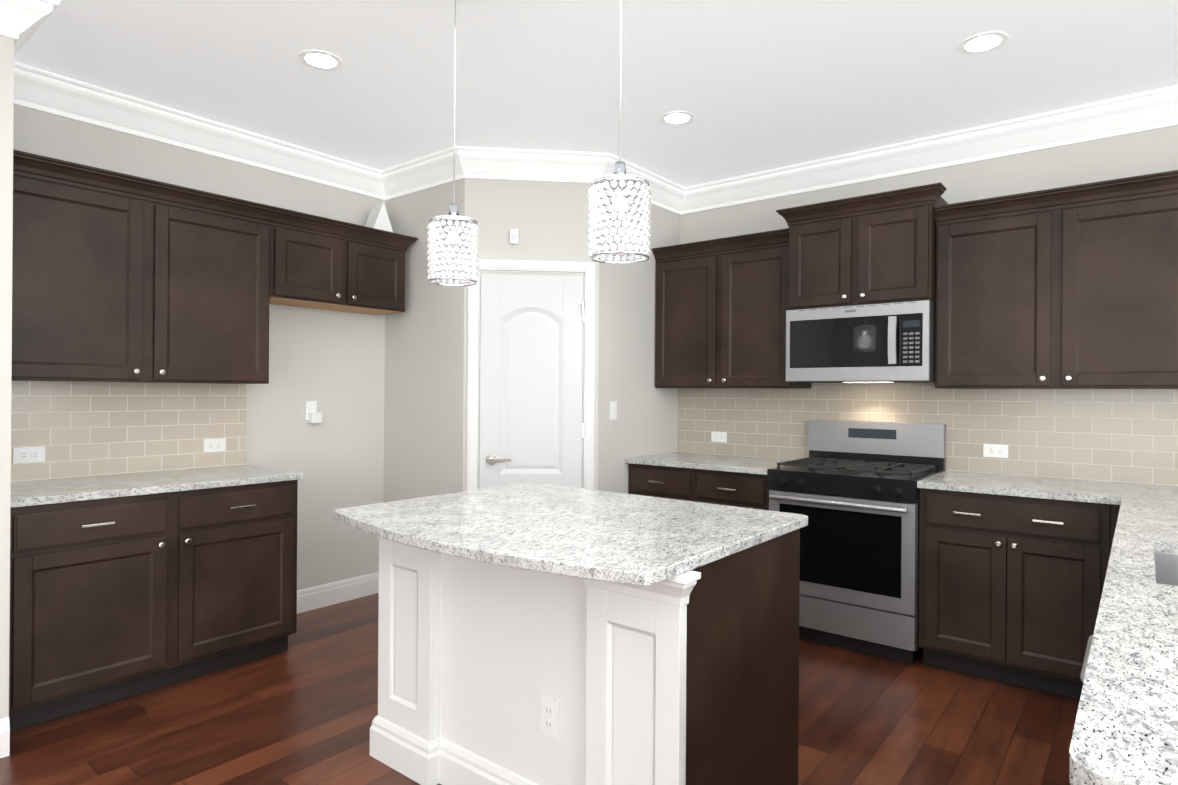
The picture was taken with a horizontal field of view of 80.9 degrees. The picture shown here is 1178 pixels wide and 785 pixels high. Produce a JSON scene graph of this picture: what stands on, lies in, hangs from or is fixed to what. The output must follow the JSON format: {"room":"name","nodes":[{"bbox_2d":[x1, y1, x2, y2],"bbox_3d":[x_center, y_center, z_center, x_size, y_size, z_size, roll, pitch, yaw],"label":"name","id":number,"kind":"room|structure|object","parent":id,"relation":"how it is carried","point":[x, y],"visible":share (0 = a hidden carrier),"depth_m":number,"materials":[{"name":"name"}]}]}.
{"room":"kitchen","nodes":[
{"label":"kitchen","id":0,"kind":"room"},
{"bbox_2d":[0,593,1079,784],"bbox_3d":[-0.117,1.377,0.465,7.370,0.100,8.120,0,0,39],"label":"floor","id":1,"kind":"structure","parent":0,"point":[302,709],"depth_m":2.74,"materials":[{"name":"brown wood"}]},
{"bbox_2d":[9,480,297,731],"bbox_3d":[-2.055,0.875,3.215,0.656,0.881,1.158,0,0,39],"label":"base cabinet","id":2,"kind":"object","parent":1,"relation":"on","point":[115,599],"visible":0.96,"depth_m":2.95,"materials":[{"name":"brown wood"}]},
{"bbox_2d":[10,464,303,507],"bbox_3d":[-2.054,0.418,3.231,0.636,0.032,1.178,0,0,39],"label":"countertop","id":3,"kind":"structure","parent":2,"relation":"on","point":[48,491],"depth_m":3.10,"materials":[{"name":"stone"}]},
{"bbox_2d":[370,529,799,784],"bbox_3d":[-0.035,0.889,2.422,1.355,0.881,0.840,0,0,39],"label":"kitchen island","id":4,"kind":"object","parent":1,"relation":"on","point":[690,677],"visible":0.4,"depth_m":2.10,"materials":[{"name":"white wood"}]},
{"bbox_2d":[540,694,558,739],"bbox_3d":[-0.118,0.963,2.051,0.070,0.115,0.008,0,0,39],"label":"outlet","id":5,"kind":"object","parent":4,"relation":"attached to","point":[549,718],"visible":1,"depth_m":2.05,"materials":[{"name":"white plastic"}]},
{"bbox_2d":[334,483,807,585],"bbox_3d":[-0.098,0.431,2.356,1.325,0.032,1.095,0,0,39],"label":"island countertop","id":6,"kind":"structure","parent":4,"relation":"on","point":[625,538],"depth_m":2.12,"materials":[{"name":"stone"}]},
{"bbox_2d":[628,463,770,509],"bbox_3d":[0.802,0.896,4.358,0.965,0.881,0.656,0,0,39],"label":"base cabinet","id":7,"kind":"object","parent":1,"relation":"on","point":[744,490],"visible":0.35,"depth_m":4.10,"materials":[{"name":"brown wood"}]},
{"bbox_2d":[625,452,790,474],"bbox_3d":[0.808,0.439,4.362,0.967,0.032,0.649,0,0,39],"label":"countertop","id":8,"kind":"structure","parent":7,"relation":"on","point":[740,464],"depth_m":4.25,"materials":[{"name":"stone"}]},
{"bbox_2d":[767,420,945,663],"bbox_3d":[1.464,0.756,3.797,0.756,1.170,0.705,0,0,39],"label":"range","id":9,"kind":"object","parent":1,"relation":"on","point":[850,490],"visible":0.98,"depth_m":3.57,"materials":[{"name":"grey metal"}]},
{"bbox_2d":[919,488,1109,699],"bbox_3d":[2.067,0.904,3.345,0.740,0.881,0.656,0,0,39],"label":"base cabinet","id":10,"kind":"object","parent":1,"relation":"on","point":[1010,589],"visible":0.88,"depth_m":3.11,"materials":[{"name":"brown wood"}]},
{"bbox_2d":[917,470,1128,503],"bbox_3d":[2.088,0.447,3.337,0.780,0.032,0.649,0,0,39],"label":"countertop","id":11,"kind":"structure","parent":10,"relation":"on","point":[1080,490],"depth_m":3.21,"materials":[{"name":"stone"}]},
{"bbox_2d":[1080,504,1177,681],"bbox_3d":[1.812,0.901,1.875,0.699,0.882,3.268,0,0,39],"label":"base cabinet","id":12,"kind":"object","parent":1,"relation":"on","point":[1166,568],"visible":0.04,"depth_m":1.98,"materials":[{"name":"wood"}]},
{"bbox_2d":[1069,483,1177,784],"bbox_3d":[1.956,0.444,1.744,1.005,0.032,3.299,0,0,39],"label":"countertop","id":13,"kind":"structure","parent":12,"relation":"on","point":[1125,731],"depth_m":1.06,"materials":[{"name":"stone"}]},
{"bbox_2d":[0,35,1177,718],"bbox_3d":[-0.107,-0.048,0.466,7.370,2.750,8.120,0,0,39],"label":"wall","id":14,"kind":"structure","parent":0,"point":[388,393],"depth_m":4.19,"materials":[{"name":"paint"}]},
{"bbox_2d":[13,446,44,463],"bbox_3d":[-2.530,0.282,3.125,0.008,0.070,0.115,0,0,39],"label":"electrical outlet","id":15,"kind":"object","parent":14,"relation":"attached to","point":[28,454],"visible":1,"depth_m":3.12,"materials":[{"name":"white plastic"}]},
{"bbox_2d":[0,0,59,99],"bbox_3d":[-2.261,-1.361,2.701,0.720,0.150,0.140,0,0,39],"label":"crown molding","id":16,"kind":"structure","parent":14,"relation":"attached to","point":[19,19],"depth_m":2.51,"materials":[{"name":"white wood"}]},
{"bbox_2d":[11,381,246,481],"bbox_3d":[-2.298,0.175,3.427,0.008,0.471,1.179,0,0,39],"label":"tile backsplash","id":17,"kind":"structure","parent":14,"relation":"attached to","point":[77,429],"depth_m":3.41,"materials":[{"name":"beige tile"}]},
{"bbox_2d":[11,149,274,383],"bbox_3d":[-2.161,-0.517,3.309,0.359,0.935,1.158,0,0,39],"label":"upper cabinet","id":18,"kind":"object","parent":14,"relation":"attached to","point":[118,277],"visible":0.96,"depth_m":3.17,"materials":[{"name":"brown wood"}]},
{"bbox_2d":[14,72,383,199],"bbox_3d":[-1.964,-1.358,3.751,0.110,0.150,2.090,0,0,39],"label":"crown molding","id":19,"kind":"structure","parent":14,"relation":"attached to","point":[36,88],"depth_m":3.60,"materials":[{"name":"white wood"}]},
{"bbox_2d":[203,438,225,451],"bbox_3d":[-2.030,0.286,3.749,0.008,0.070,0.115,0,0,39],"label":"electrical outlet","id":20,"kind":"object","parent":14,"relation":"attached to","point":[213,445],"visible":1,"depth_m":3.75,"materials":[{"name":"white plastic"}]},
{"bbox_2d":[305,401,321,422],"bbox_3d":[-1.665,0.118,4.182,0.049,0.132,0.080,0,0,39],"label":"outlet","id":21,"kind":"object","parent":14,"relation":"attached to","point":[312,415],"visible":1,"depth_m":4.18,"materials":[{"name":"white plastic"}]},
{"bbox_2d":[297,572,378,613],"bbox_3d":[-1.641,1.252,4.251,0.014,0.135,0.880,0,0,39],"label":"baseboard","id":22,"kind":"structure","parent":14,"relation":"attached to","point":[319,596],"depth_m":4.32,"materials":[{"name":"white wood"}]},
{"bbox_2d":[269,207,417,314],"bbox_3d":[-1.509,-0.744,4.122,0.359,0.472,0.919,0,0,39],"label":"upper cabinet","id":23,"kind":"object","parent":14,"relation":"attached to","point":[319,262],"visible":0.94,"depth_m":3.97,"materials":[{"name":"brown wood"}]},
{"bbox_2d":[365,202,392,231],"bbox_3d":[-1.335,-1.080,4.354,0.140,0.200,0.220,0,0,-36],"label":"brochure","id":24,"kind":"object","parent":23,"relation":"on","point":[378,217],"visible":0.46,"depth_m":4.27,"materials":[{"name":"white paper"}]},
{"bbox_2d":[380,146,475,199],"bbox_3d":[-1.014,-1.351,4.259,0.716,0.150,0.110,0,0,39],"label":"crown molding","id":25,"kind":"structure","parent":14,"relation":"attached to","point":[435,169],"depth_m":4.23,"materials":[{"name":"white wood"}]},
{"bbox_2d":[510,229,517,243],"bbox_3d":[-0.446,-0.930,4.123,0.050,0.085,0.030,0,0,-6],"label":"detector","id":26,"kind":"object","parent":14,"relation":"attached to","point":[513,236],"visible":1,"depth_m":4.11,"materials":[{"name":"white plastic"}]},
{"bbox_2d":[467,259,594,490],"bbox_3d":[-0.346,0.269,4.138,0.758,2.118,0.022,0,0,-6],"label":"door frame","id":27,"kind":"structure","parent":14,"relation":"attached to","point":[586,270],"depth_m":4.13,"materials":[{"name":"white wood"}]},
{"bbox_2d":[479,274,584,488],"bbox_3d":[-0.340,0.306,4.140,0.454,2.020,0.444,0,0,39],"label":"pantry door","id":28,"kind":"structure","parent":14,"relation":"in","point":[531,354],"depth_m":4.14,"materials":[{"name":"white wood"}]},
{"bbox_2d":[610,401,616,419],"bbox_3d":[0.152,0.112,4.308,0.008,0.115,0.070,0,0,39],"label":"light switch","id":29,"kind":"object","parent":14,"relation":"attached to","point":[613,410],"visible":1,"depth_m":4.30,"materials":[{"name":"white plastic"}]},
{"bbox_2d":[711,431,726,442],"bbox_3d":[0.884,0.302,4.702,0.115,0.070,0.008,0,0,39],"label":"electrical outlet","id":30,"kind":"object","parent":14,"relation":"attached to","point":[718,436],"visible":1,"depth_m":4.70,"materials":[{"name":"white plastic"}]},
{"bbox_2d":[652,228,811,388],"bbox_3d":[0.905,-0.495,4.475,0.966,0.935,0.359,0,0,39],"label":"upper cabinet","id":31,"kind":"object","parent":14,"relation":"attached to","point":[722,305],"visible":0.9,"depth_m":4.34,"materials":[{"name":"brown wood"}]},
{"bbox_2d":[776,182,947,309],"bbox_3d":[1.558,-0.765,3.902,0.872,0.578,0.439,0,0,39],"label":"upper cabinet","id":32,"kind":"object","parent":14,"relation":"attached to","point":[877,248],"visible":0.98,"depth_m":3.72,"materials":[{"name":"brown wood"}]},
{"bbox_2d":[786,300,934,382],"bbox_3d":[1.547,-0.266,3.893,0.758,0.416,0.462,0,0,39],"label":"microwave","id":33,"kind":"object","parent":32,"relation":"attached to","point":[884,343],"visible":0.98,"depth_m":3.72,"materials":[{"name":"grey metal"}]},
{"bbox_2d":[668,85,1177,214],"bbox_3d":[2.820,-1.325,3.108,5.660,0.150,0.110,0,0,39],"label":"crown molding","id":34,"kind":"structure","parent":14,"relation":"attached to","point":[1158,108],"depth_m":3.78,"materials":[{"name":"white wood"}]},
{"bbox_2d":[678,383,1177,485],"bbox_3d":[2.182,0.184,3.674,3.970,0.516,0.008,0,0,39],"label":"tile backsplash","id":35,"kind":"structure","parent":14,"relation":"attached to","point":[1123,435],"depth_m":3.71,"materials":[{"name":"beige tile"}]},
{"bbox_2d":[983,444,1007,457],"bbox_3d":[2.163,0.310,3.677,0.115,0.070,0.008,0,0,39],"label":"electrical outlet","id":36,"kind":"object","parent":14,"relation":"attached to","point":[996,450],"visible":1,"depth_m":3.68,"materials":[{"name":"white plastic"}]},
{"bbox_2d":[933,170,1177,388],"bbox_3d":[2.289,-0.486,3.365,1.050,0.935,0.359,0,0,39],"label":"upper cabinet","id":37,"kind":"object","parent":14,"relation":"attached to","point":[1072,287],"visible":1,"depth_m":3.24,"materials":[{"name":"brown wood"}]},
{"bbox_2d":[14,0,1177,186],"bbox_3d":[-0.097,-1.473,0.468,7.370,0.100,8.120,0,0,39],"label":"ceiling","id":38,"kind":"structure","parent":0,"point":[753,86],"depth_m":3.03,"materials":[{"name":"white paint"}]},
{"bbox_2d":[299,50,341,69],"bbox_3d":[-1.151,-1.425,2.966,0.176,0.005,0.176,0,0,39],"label":"recessed light","id":39,"kind":"object","parent":38,"relation":"in","point":[320,59],"visible":1,"depth_m":2.96,"materials":[{"name":"white plastic"}]},
{"bbox_2d":[427,0,479,285],"bbox_3d":[-0.465,-0.901,2.387,0.178,1.045,0.177,0,0,39],"label":"pendant light","id":40,"kind":"object","parent":38,"relation":"hanging from","point":[452,221],"visible":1,"depth_m":2.34,"materials":[{"name":"white"}]},
{"bbox_2d":[588,0,650,263],"bbox_3d":[0.089,-0.898,1.943,0.178,1.045,0.177,0,0,39],"label":"pendant light","id":41,"kind":"object","parent":38,"relation":"hanging from","point":[620,184],"visible":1,"depth_m":1.89,"materials":[{"name":"white"}]},
{"bbox_2d":[660,111,693,124],"bbox_3d":[0.455,-1.414,3.562,0.176,0.005,0.176,0,0,39],"label":"recessed light","id":42,"kind":"object","parent":38,"relation":"in","point":[677,117],"visible":1,"depth_m":3.56,"materials":[{"name":"white plastic"}]},
{"bbox_2d":[958,31,1007,53],"bbox_3d":[1.586,-1.406,2.783,0.176,0.005,0.176,0,0,39],"label":"recessed light","id":43,"kind":"object","parent":38,"relation":"in","point":[984,42],"visible":1,"depth_m":2.77,"materials":[{"name":"white plastic"}]}
]}

